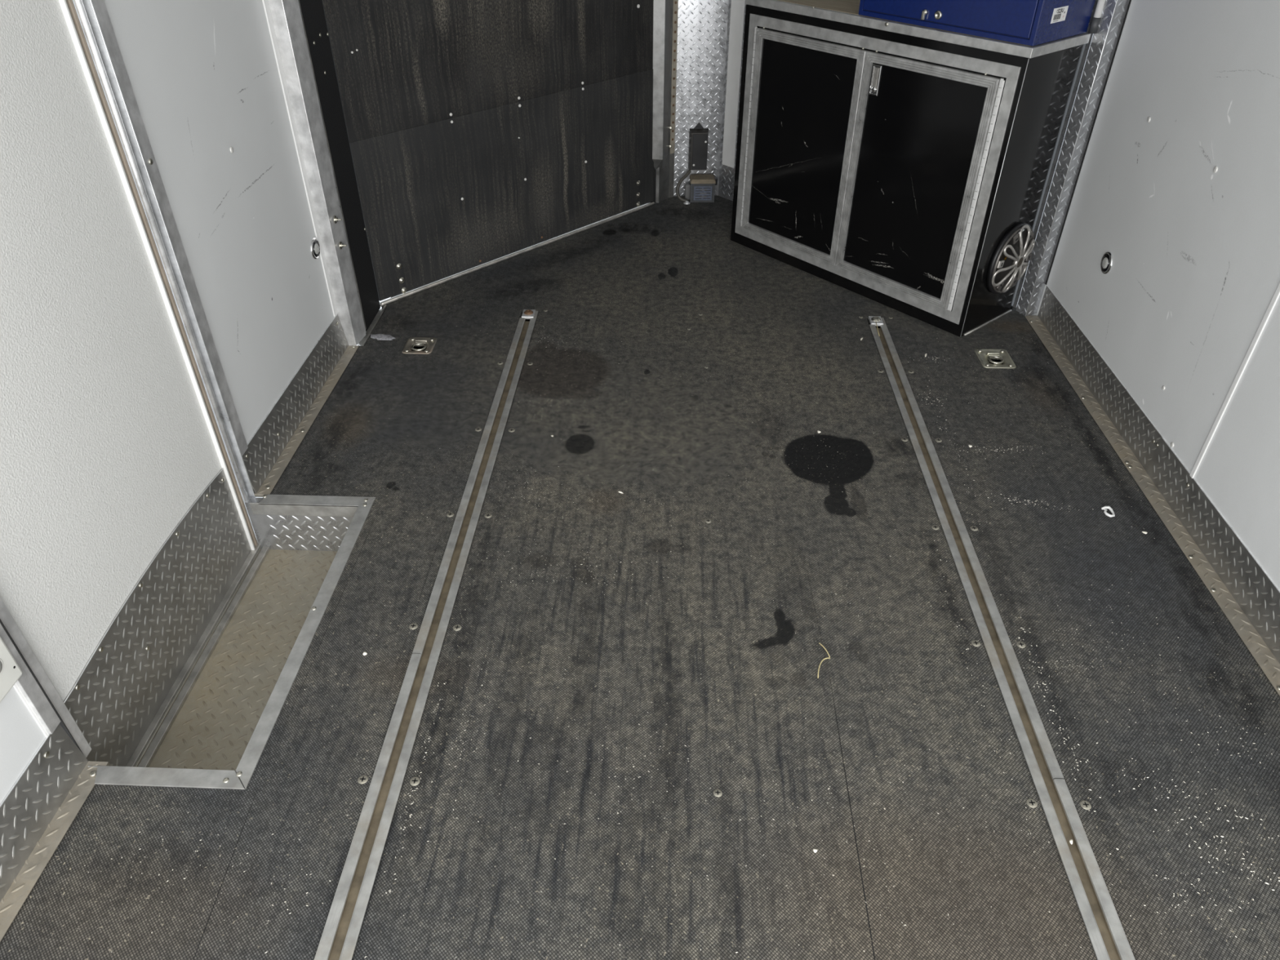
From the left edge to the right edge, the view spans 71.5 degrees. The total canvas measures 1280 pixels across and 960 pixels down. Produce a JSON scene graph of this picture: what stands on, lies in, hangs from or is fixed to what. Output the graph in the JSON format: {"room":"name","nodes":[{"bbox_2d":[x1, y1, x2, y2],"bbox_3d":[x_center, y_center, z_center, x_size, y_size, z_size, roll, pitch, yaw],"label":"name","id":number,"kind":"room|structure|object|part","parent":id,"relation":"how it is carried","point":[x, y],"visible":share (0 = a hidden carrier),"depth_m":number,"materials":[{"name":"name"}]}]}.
{"room":"enclosed cargo trailer","nodes":[
{"label":"enclosed cargo trailer","id":0,"kind":"room"},
{"bbox_2d":[0,0,333,804],"bbox_3d":[-1.079,-0.211,0.997,0.033,2.070,3.560,1,37,2],"label":"wall","id":1,"kind":"structure","parent":0,"point":[204,77],"depth_m":2.21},
{"bbox_2d":[0,636,22,702],"bbox_3d":[-1.058,0.318,1.430,0.015,0.124,0.126,1,37,2],"label":"outlet plate","id":2,"kind":"object","parent":1,"relation":"attached to","point":[11,672],"visible":1,"depth_m":1.48,"materials":[{"name":"white plastic"}]},
{"bbox_2d":[0,658,3,675],"bbox_3d":[-1.051,0.307,1.450,0.002,0.033,0.033,1,37,2],"label":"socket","id":3,"kind":"object","parent":2,"relation":"attached to","point":[1,660],"depth_m":1.46,"materials":[{"name":"grey plastic"}]},
{"bbox_3d":[-1.114,0.302,0.318,0.030,2.070,1.857,1,37,2],"label":"wall panel","id":4,"kind":"part","parent":1,"relation":"part of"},
{"bbox_2d":[0,0,254,766],"bbox_3d":[-1.069,-0.462,1.436,0.040,2.200,0.751,1,37,2],"label":"door","id":5,"kind":"structure","parent":1,"relation":"in","point":[124,531],"depth_m":1.71,"materials":[{"name":"metal"}]},
{"bbox_3d":[-1.059,0.298,2.011,0.004,0.294,0.751,1,37,2],"label":"kick plate","id":6,"kind":"part","parent":5,"relation":"part of","materials":[{"name":"silver metal"}]},
{"bbox_2d":[0,0,270,767],"bbox_3d":[-1.048,-0.469,1.461,0.056,2.220,0.899,1,37,2],"label":"door frame","id":7,"kind":"structure","parent":1,"relation":"attached to","point":[91,19],"depth_m":1.90,"materials":[{"name":"metal"}]},
{"bbox_3d":[-1.031,-0.706,1.759,0.015,2.200,0.015,1,37,2],"label":"bulb rail","id":8,"kind":"part","parent":7,"relation":"part of","materials":[{"name":"metal"}]},
{"bbox_3d":[-1.050,0.411,2.118,0.056,0.025,0.800,1,37,2],"label":"sill","id":9,"kind":"part","parent":7,"relation":"part of","materials":[{"name":"metal"}]},
{"bbox_2d":[0,314,359,942],"bbox_3d":[-1.042,0.566,1.562,0.052,0.129,3.526,1,37,2],"label":"baseboard","id":10,"kind":"structure","parent":1,"relation":"attached to","point":[39,809],"depth_m":1.63,"materials":[{"name":"metal"}]},
{"bbox_3d":[-1.092,1.057,0.906,0.014,0.117,1.885,1,37,2],"label":"kick plate","id":11,"kind":"part","parent":10,"relation":"part of","materials":[{"name":"silver metal"}]},
{"bbox_3d":[-1.006,-0.255,2.640,0.018,0.117,0.814,1,37,2],"label":"kick plate","id":12,"kind":"part","parent":10,"relation":"part of","materials":[{"name":"silver metal"}]},
{"bbox_3d":[-1.028,-1.029,2.078,0.030,2.070,0.848,1,37,2],"label":"wall panel","id":13,"kind":"part","parent":1,"relation":"part of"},
{"bbox_2d":[262,0,366,345],"bbox_3d":[-0.962,-1.300,2.420,0.070,2.050,0.150,1,37,2],"label":"post","id":14,"kind":"object","parent":1,"relation":"attached to","point":[285,20],"visible":0.99,"depth_m":2.64,"materials":[{"name":"metal"}]},
{"bbox_2d":[310,237,319,259],"bbox_3d":[-0.997,-0.712,2.737,0.010,0.067,0.067,1,37,2],"label":"light","id":15,"kind":"object","parent":1,"relation":"attached to","point":[314,244],"visible":1,"depth_m":2.73,"materials":[{"name":"silver metal"}]},
{"bbox_2d":[0,195,1279,959],"bbox_3d":[0.176,0.236,2.240,2.430,0.188,5.100,1,37,2],"label":"floor","id":16,"kind":"structure","parent":0,"point":[778,329],"depth_m":1.89,"materials":[{"name":"rubber"}]},
{"bbox_3d":[-0.887,0.570,1.674,0.315,0.039,0.038,1,37,2],"label":"edge trim","id":17,"kind":"part","parent":16,"relation":"part of","materials":[{"name":"metal"}]},
{"bbox_3d":[-0.729,0.324,2.001,0.034,0.039,0.868,1,37,2],"label":"edge trim","id":18,"kind":"part","parent":16,"relation":"part of","materials":[{"name":"metal"}]},
{"bbox_3d":[-0.857,0.068,2.340,0.322,0.038,0.039,1,37,2],"label":"edge trim","id":19,"kind":"part","parent":16,"relation":"part of","materials":[{"name":"metal"}]},
{"bbox_2d":[357,304,386,346],"bbox_3d":[-0.960,-0.535,3.130,0.068,0.033,0.310,1,37,2],"label":"threshold","id":20,"kind":"object","parent":16,"relation":"on","point":[362,343],"visible":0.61,"depth_m":3.13,"materials":[{"name":"metal"}]},
{"bbox_2d":[299,0,380,330],"bbox_3d":[-0.968,-1.401,2.561,0.043,2.060,0.194,1,37,2],"label":"door frame","id":21,"kind":"structure","parent":20,"relation":"on","point":[313,11],"depth_m":2.82,"materials":[{"name":"metal"}]},
{"bbox_2d":[370,333,395,340],"bbox_3d":[-0.884,-0.491,3.047,0.100,0.003,0.044,9,38,11],"label":"scrap","id":22,"kind":"object","parent":16,"relation":"on","point":[379,336],"visible":1,"depth_m":3.04,"materials":[{"name":"white paper"}]},
{"bbox_2d":[401,337,437,354],"bbox_3d":[-0.743,-0.450,3.001,0.100,0.026,0.112,1,37,2],"label":"ring","id":23,"kind":"object","parent":16,"relation":"attached to","point":[416,345],"visible":0.99,"depth_m":3.00,"materials":[{"name":"metal"}]},
{"bbox_2d":[314,309,537,959],"bbox_3d":[-0.470,0.539,1.692,0.059,0.028,3.810,1,37,2],"label":"floor track","id":24,"kind":"object","parent":16,"relation":"on","point":[343,926],"visible":1,"depth_m":1.82,"materials":[{"name":"metal"}]},
{"bbox_3d":[-0.399,-0.594,3.185,0.043,0.010,0.058,1,37,2],"label":"plate","id":25,"kind":"part","parent":24,"relation":"part of","materials":[{"name":"metal"}]},
{"bbox_2d":[56,321,1279,958],"bbox_3d":[0.174,0.134,2.225,2.280,0.002,2.301,1,37,2],"label":"debris","id":26,"kind":"object","parent":16,"relation":"on","point":[575,322],"visible":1,"depth_m":1.69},
{"bbox_2d":[675,169,691,201],"bbox_3d":[0.199,-1.350,4.080,0.056,0.134,0.075,10,38,13],"label":"power cable","id":27,"kind":"object","parent":16,"relation":"on","point":[689,171],"visible":1,"depth_m":4.06,"materials":[{"name":"black rubber"}]},
{"bbox_2d":[683,200,690,204],"bbox_3d":[0.216,-1.276,4.081,0.032,0.011,0.032,1,37,2],"label":"clamp","id":28,"kind":"object","parent":16,"relation":"on","point":[686,202],"visible":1,"depth_m":4.08,"materials":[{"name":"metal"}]},
{"bbox_2d":[684,173,717,202],"bbox_3d":[0.281,-1.341,4.090,0.146,0.106,0.086,0,37,-1],"label":"box","id":29,"kind":"object","parent":16,"relation":"on","point":[701,188],"visible":1,"depth_m":4.06,"materials":[{"name":"black"}]},
{"bbox_3d":[0.286,-1.376,4.063,0.114,0.018,0.086,0,37,-1],"label":"lid","id":30,"kind":"part","parent":29,"relation":"part of","materials":[{"name":"brown plastic"}]},
{"bbox_3d":[0.287,-1.311,4.064,0.082,0.064,0.003,0,37,-1],"label":"label panel","id":31,"kind":"part","parent":29,"relation":"part of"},
{"bbox_2d":[694,187,711,199],"bbox_3d":[0.287,-1.310,4.063,0.070,0.052,0.001,0,37,-1],"label":"print","id":32,"kind":"object","parent":29,"relation":"attached to","point":[695,188],"depth_m":4.05},
{"bbox_2d":[817,642,830,678],"bbox_3d":[0.392,0.384,1.891,0.025,0.004,0.100,7,38,8],"label":"grass stem","id":33,"kind":"object","parent":16,"relation":"on","point":[819,642],"visible":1,"depth_m":1.89,"materials":[{"name":"plant"}]},
{"bbox_2d":[730,0,1090,337],"bbox_3d":[0.859,-1.172,3.198,0.339,0.916,1.129,-27,45,-31],"label":"base cabinet","id":34,"kind":"object","parent":16,"relation":"on","point":[889,163],"visible":1,"depth_m":3.00,"materials":[{"name":"metal"}]},
{"bbox_3d":[0.583,-1.217,3.269,0.008,0.699,0.450,-27,45,-31],"label":"door","id":35,"kind":"part","parent":34,"relation":"part of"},
{"bbox_3d":[0.580,-1.215,3.267,0.016,0.739,0.490,-27,45,-31],"label":"door frame","id":36,"kind":"part","parent":34,"relation":"part of","materials":[{"name":"metal"}]},
{"bbox_3d":[0.770,-1.308,2.909,0.005,0.092,0.034,-27,45,-31],"label":"handle","id":37,"kind":"part","parent":34,"relation":"part of","materials":[{"name":"silver metal"}]},
{"bbox_2d":[778,0,1027,45],"bbox_3d":[0.873,-1.542,2.932,0.300,0.002,1.087,-27,45,-31],"label":"countertop","id":38,"kind":"structure","parent":34,"relation":"on","point":[852,6],"depth_m":3.04,"materials":[{"name":"metal"}]},
{"bbox_2d":[858,0,1095,45],"bbox_3d":[1.019,-1.584,2.654,0.314,0.400,0.622,-27,45,-31],"label":"toolbox","id":39,"kind":"object","parent":38,"relation":"on","point":[1025,22],"visible":1,"depth_m":2.59,"materials":[{"name":"blue metal"}]},
{"bbox_3d":[0.910,-1.529,2.581,0.005,0.365,0.588,-27,45,-31],"label":"door","id":40,"kind":"part","parent":39,"relation":"part of","materials":[{"name":"blue metal"}]},
{"bbox_3d":[0.898,-0.990,2.971,0.008,0.699,0.445,-27,45,-31],"label":"door","id":41,"kind":"part","parent":34,"relation":"part of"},
{"bbox_3d":[0.895,-0.989,2.969,0.016,0.739,0.485,-27,45,-31],"label":"door frame","id":42,"kind":"part","parent":34,"relation":"part of","materials":[{"name":"metal"}]},
{"bbox_2d":[986,222,1035,293],"bbox_3d":[1.265,-0.740,3.002,0.244,0.244,0.044,-27,45,-31],"label":"speaker","id":43,"kind":"object","parent":34,"relation":"attached to","point":[1009,263],"visible":1,"depth_m":2.98},
{"bbox_2d":[974,348,1016,368],"bbox_3d":[1.172,-0.398,2.938,0.108,0.026,0.126,1,37,2],"label":"ring","id":44,"kind":"object","parent":16,"relation":"attached to","point":[988,357],"visible":1,"depth_m":2.94,"materials":[{"name":"metal"}]},
{"bbox_2d":[868,315,1135,959],"bbox_3d":[0.764,0.570,1.655,0.059,0.028,3.810,1,37,2],"label":"floor track","id":45,"kind":"object","parent":16,"relation":"on","point":[1105,931],"visible":1,"depth_m":1.82,"materials":[{"name":"metal"}]},
{"bbox_3d":[0.835,-0.563,3.149,0.043,0.010,0.058,1,37,2],"label":"plate","id":46,"kind":"part","parent":45,"relation":"part of","materials":[{"name":"metal"}]},
{"bbox_2d":[1101,506,1115,517],"bbox_3d":[1.207,0.082,2.291,0.027,0.010,0.040,1,37,2],"label":"paper scrap","id":47,"kind":"object","parent":16,"relation":"on","point":[1104,508],"visible":1,"depth_m":2.29,"materials":[{"name":"white paper"}]},
{"bbox_2d":[673,0,1097,307],"bbox_3d":[0.823,-1.842,3.144,1.748,2.052,0.216,30,46,33],"label":"wall","id":48,"kind":"structure","parent":0,"point":[703,25],"depth_m":3.84,"materials":[{"name":"silver metal"}]},
{"bbox_2d":[321,0,654,306],"bbox_3d":[-0.447,-1.769,3.045,0.044,2.054,1.454,30,46,34],"label":"door","id":49,"kind":"structure","parent":48,"relation":"in","point":[479,131],"depth_m":3.27,"materials":[{"name":"wood"}]},
{"bbox_2d":[647,0,678,203],"bbox_3d":[0.089,-2.109,3.509,0.086,2.070,0.148,16,40,20],"label":"door frame","id":50,"kind":"structure","parent":48,"relation":"attached to","point":[664,11],"depth_m":3.82,"materials":[{"name":"metal"}]},
{"bbox_2d":[688,122,708,169],"bbox_3d":[0.265,-1.502,4.009,0.085,0.204,0.037,-2,37,-3],"label":"switch box","id":51,"kind":"object","parent":48,"relation":"attached to","point":[698,135],"visible":1,"depth_m":4.00,"materials":[{"name":"black plastic"}]},
{"bbox_3d":[0.270,-1.478,4.010,0.067,0.156,0.004,-2,37,-3],"label":"plate","id":52,"kind":"part","parent":51,"relation":"part of","materials":[{"name":"black plastic"}]},
{"bbox_2d":[721,0,745,168],"bbox_3d":[0.402,-2.182,3.464,0.009,1.898,0.073,-27,45,-31],"label":"trim strip","id":53,"kind":"object","parent":48,"relation":"attached to","point":[737,6],"visible":1,"depth_m":3.81,"materials":[{"name":"white metal"}]},
{"bbox_2d":[1088,0,1105,33],"bbox_3d":[1.358,-1.794,2.323,0.025,1.136,0.025,-27,45,-31],"label":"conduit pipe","id":54,"kind":"object","parent":48,"relation":"attached to","point":[1095,20],"visible":1,"depth_m":2.63,"materials":[{"name":"white plastic"}]},
{"bbox_2d":[1035,0,1279,590],"bbox_3d":[1.366,-0.242,1.046,0.034,2.070,3.865,1,37,2],"label":"wall","id":55,"kind":"structure","parent":0,"point":[1179,180],"depth_m":2.24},
{"bbox_2d":[1016,0,1131,315],"bbox_3d":[1.415,-1.419,2.593,0.099,2.060,0.054,-10,38,-14],"label":"post","id":56,"kind":"object","parent":55,"relation":"attached to","point":[1104,43],"visible":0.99,"depth_m":2.84,"materials":[{"name":"metal"}]},
{"bbox_2d":[1100,251,1112,274],"bbox_3d":[1.408,-0.656,2.687,0.010,0.067,0.067,1,37,2],"label":"light","id":57,"kind":"object","parent":55,"relation":"attached to","point":[1106,263],"visible":1,"depth_m":2.68,"materials":[{"name":"silver metal"}]},
{"bbox_2d":[1024,284,1279,695],"bbox_3d":[1.327,0.528,1.620,0.049,0.129,3.848,1,37,2],"label":"baseboard","id":58,"kind":"structure","parent":55,"relation":"attached to","point":[1241,587],"depth_m":2.28,"materials":[{"name":"metal"}]},
{"bbox_3d":[1.406,-0.350,2.774,0.004,0.117,0.943,1,37,2],"label":"kick plate","id":59,"kind":"part","parent":58,"relation":"part of","materials":[{"name":"silver metal"}]},
{"bbox_3d":[1.330,0.810,1.240,0.005,0.117,2.904,1,37,2],"label":"kick plate","id":60,"kind":"part","parent":58,"relation":"part of","materials":[{"name":"silver metal"}]},
{"bbox_3d":[1.346,0.099,0.594,0.030,2.070,2.732,1,37,2],"label":"wall panel","id":61,"kind":"part","parent":55,"relation":"part of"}
]}

